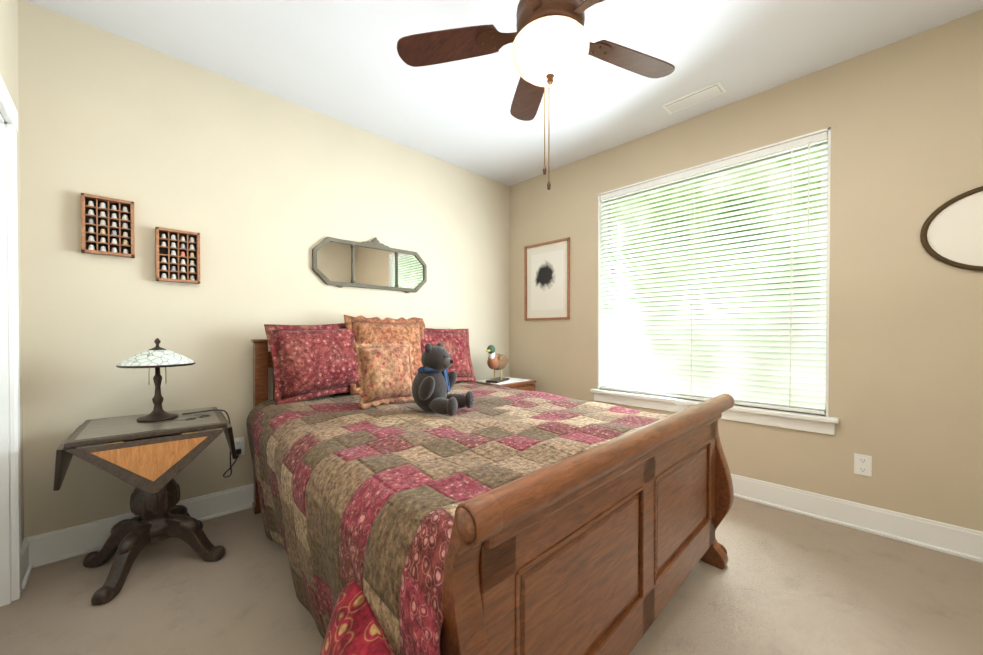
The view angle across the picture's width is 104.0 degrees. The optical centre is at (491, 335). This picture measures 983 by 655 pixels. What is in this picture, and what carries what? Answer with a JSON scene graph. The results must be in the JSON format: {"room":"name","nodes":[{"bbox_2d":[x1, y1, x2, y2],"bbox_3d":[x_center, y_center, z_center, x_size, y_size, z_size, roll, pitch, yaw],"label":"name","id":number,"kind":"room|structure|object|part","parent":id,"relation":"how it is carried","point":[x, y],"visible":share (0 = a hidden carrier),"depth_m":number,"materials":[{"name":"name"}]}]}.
{"room":"bedroom","nodes":[
{"label":"bedroom","id":0,"kind":"room"},
{"bbox_2d":[0,0,23,572],"bbox_3d":[-0.972,-0.228,0.422,0.140,2.700,3.750,-1,1,-44],"label":"wall","id":1,"kind":"structure","parent":0,"point":[9,68],"depth_m":1.75,"materials":[{"name":"beige paint"}]},
{"bbox_2d":[0,75,21,606],"bbox_3d":[-1.756,0.074,1.252,0.164,2.080,1.020,-1,1,-44],"label":"door frame","id":2,"kind":"structure","parent":1,"relation":"attached to","point":[10,530],"depth_m":1.59,"materials":[{"name":"white paint"}]},
{"bbox_2d":[18,0,509,537],"bbox_3d":[-1.063,-0.253,3.040,3.650,2.700,0.140,-1,1,-44],"label":"wall","id":3,"kind":"structure","parent":0,"point":[262,194],"depth_m":2.26,"materials":[{"name":"beige paint"}]},
{"bbox_2d":[81,193,134,257],"bbox_3d":[-1.996,-0.568,2.004,0.196,0.294,0.045,-1,1,-44],"label":"frame","id":4,"kind":"object","parent":3,"relation":"attached to","point":[107,225],"visible":1,"depth_m":2.00,"materials":[{"name":"brown wood"}]},
{"bbox_2d":[22,483,253,576],"bbox_3d":[-1.019,1.024,2.978,3.330,0.147,0.027,-1,1,-44],"label":"baseboard","id":5,"kind":"structure","parent":3,"relation":"attached to","point":[81,539],"depth_m":1.98,"materials":[{"name":"white paint"}]},
{"bbox_2d":[155,227,199,283],"bbox_3d":[-1.794,-0.454,2.201,0.196,0.294,0.045,-1,1,-44],"label":"frame","id":6,"kind":"object","parent":3,"relation":"attached to","point":[177,255],"visible":1,"depth_m":2.20,"materials":[{"name":"brown wood"}]},
{"bbox_2d":[231,437,244,456],"bbox_3d":[-1.600,0.703,2.425,0.072,0.116,0.010,-1,1,-44],"label":"electrical outlet","id":7,"kind":"object","parent":3,"relation":"attached to","point":[239,442],"visible":0.62,"depth_m":2.43,"materials":[{"name":"white plastic"}]},
{"bbox_2d":[312,237,426,292],"bbox_3d":[-0.919,-0.570,3.053,0.960,0.422,0.037,-1,1,-44],"label":"wall mirror","id":8,"kind":"object","parent":3,"relation":"attached to","point":[374,263],"visible":1,"depth_m":3.01,"materials":[{"name":"grey metal"}]},
{"bbox_2d":[0,497,982,654],"bbox_3d":[0.289,1.160,1.656,3.650,0.100,4.030,-1,1,-44],"label":"floor","id":9,"kind":"structure","parent":0,"point":[783,582],"depth_m":1.60,"materials":[{"name":"carpet"}]},
{"bbox_2d":[53,407,236,604],"bbox_3d":[-1.641,0.762,1.878,0.664,0.692,0.664,0,1,-40],"label":"side table","id":10,"kind":"object","parent":9,"relation":"on","point":[149,461],"visible":1,"depth_m":1.73,"materials":[{"name":"brown wood"}]},
{"bbox_2d":[116,338,240,477],"bbox_3d":[-1.629,0.431,2.070,0.560,0.842,0.463,-1,1,-44],"label":"table lamp","id":11,"kind":"object","parent":10,"relation":"on","point":[157,357],"depth_m":1.89,"materials":[{"name":"brown metal"}]},
{"bbox_3d":[-1.599,0.627,2.216,0.316,0.449,0.297,-1,1,-44],"label":"lamp power cord","id":12,"kind":"part","parent":11,"relation":"part of","materials":[{"name":"black plastic"}]},
{"bbox_2d":[175,415,210,420],"bbox_3d":[-1.489,0.405,1.904,0.139,0.014,0.128,0,1,21],"label":"glasses","id":13,"kind":"object","parent":10,"relation":"on","point":[196,417],"visible":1,"depth_m":1.88,"materials":[{"name":"black"}]},
{"bbox_2d":[320,578,395,654],"bbox_3d":[-0.250,0.841,0.695,0.206,0.548,0.561,0,1,-30],"label":"floor cushion","id":14,"kind":"object","parent":9,"relation":"on","point":[354,627],"visible":0.83,"depth_m":0.80,"materials":[{"name":"red fabric"}]},
{"bbox_2d":[246,315,734,654],"bbox_3d":[-0.177,0.481,2.131,2.324,1.249,2.012,1,1,45],"label":"bed","id":15,"kind":"object","parent":9,"relation":"on","point":[497,520],"visible":0.94,"depth_m":1.24,"materials":[{"name":"fabric"}]},
{"bbox_3d":[-0.192,0.663,2.152,2.065,0.425,1.682,1,1,45],"label":"mattress","id":16,"kind":"part","parent":15,"relation":"part of","materials":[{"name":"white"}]},
{"bbox_2d":[412,342,473,415],"bbox_3d":[-0.278,0.222,2.061,0.304,0.372,0.310,0,1,21],"label":"teddy bear","id":17,"kind":"object","parent":15,"relation":"on","point":[434,381],"visible":1,"depth_m":2.00},
{"bbox_2d":[246,381,669,654],"bbox_3d":[-0.156,0.724,2.113,2.158,0.657,2.012,1,1,45],"label":"quilt","id":18,"kind":"object","parent":15,"relation":"on","point":[370,493],"depth_m":1.15,"materials":[{"name":"multicoloured fabric"}]},
{"bbox_2d":[470,377,535,390],"bbox_3d":[0.115,0.759,3.680,0.500,0.664,0.434,-1,1,-44],"label":"nightstand","id":19,"kind":"object","parent":9,"relation":"on","point":[521,384],"visible":0.21,"depth_m":3.58,"materials":[{"name":"brown wood"}]},
{"bbox_2d":[486,345,508,382],"bbox_3d":[0.055,0.255,3.595,0.143,0.344,0.459,0,1,26],"label":"duck decoy","id":20,"kind":"object","parent":19,"relation":"on","point":[497,361],"visible":1,"depth_m":3.50,"materials":[{"name":"brown wood"}]},
{"bbox_2d":[27,0,982,185],"bbox_3d":[0.289,-1.640,1.629,3.650,0.100,4.030,-1,1,-44],"label":"ceiling","id":21,"kind":"structure","parent":0,"point":[341,61],"depth_m":2.19,"materials":[{"name":"white paint"}]},
{"bbox_2d":[397,0,674,189],"bbox_3d":[0.269,-1.121,1.524,1.271,0.935,1.228,-1,1,-44],"label":"ceiling fan","id":22,"kind":"object","parent":21,"relation":"hanging from","point":[552,46],"visible":1,"depth_m":1.59,"materials":[{"name":"brown metal"}]},
{"bbox_2d":[662,81,726,113],"bbox_3d":[1.359,-1.592,2.588,0.150,0.013,0.360,-1,1,-44],"label":"ceiling vent","id":23,"kind":"object","parent":21,"relation":"in","point":[698,96],"visible":1,"depth_m":2.57,"materials":[{"name":"white metal"}]},
{"bbox_2d":[510,10,982,531],"bbox_3d":[1.550,-0.252,2.863,0.140,2.700,3.750,-1,1,-44],"label":"wall","id":24,"kind":"structure","parent":0,"point":[903,119],"depth_m":2.16,"materials":[{"name":"beige paint"}]},
{"bbox_2d":[524,237,569,320],"bbox_3d":[0.538,-0.538,3.788,0.022,0.765,0.550,-1,1,-44],"label":"framed picture","id":25,"kind":"object","parent":24,"relation":"attached to","point":[546,280],"visible":0.98,"depth_m":3.78},
{"bbox_2d":[590,127,839,434],"bbox_3d":[1.509,-0.330,2.871,0.192,1.823,1.640,-1,1,-44],"label":"window","id":26,"kind":"structure","parent":24,"relation":"in","point":[785,165],"depth_m":2.75,"materials":[{"name":"white wood"}]},
{"bbox_2d":[600,131,827,414],"bbox_3d":[1.497,-0.378,2.859,0.066,1.702,1.510,-1,1,-44],"label":"window blinds","id":27,"kind":"object","parent":26,"relation":"attached to","point":[789,373],"visible":1,"depth_m":2.71,"materials":[{"name":"white plastic"}]},
{"bbox_2d":[730,473,982,562],"bbox_3d":[1.491,1.025,2.818,0.027,0.147,3.750,-1,1,-44],"label":"baseboard","id":28,"kind":"structure","parent":24,"relation":"attached to","point":[962,542],"depth_m":2.16,"materials":[{"name":"white paint"}]},
{"bbox_2d":[854,453,871,476],"bbox_3d":[2.112,0.735,2.185,0.010,0.116,0.072,-1,1,-44],"label":"electrical outlet","id":29,"kind":"object","parent":24,"relation":"attached to","point":[862,464],"visible":1,"depth_m":2.18,"materials":[{"name":"white plastic"}]},
{"bbox_2d":[920,186,982,270],"bbox_3d":[2.447,-0.521,1.815,0.023,0.434,0.564,-1,1,-44],"label":"picture frame","id":30,"kind":"object","parent":24,"relation":"attached to","point":[951,233],"visible":1,"depth_m":1.93,"materials":[{"name":"brown metal"}]}
]}

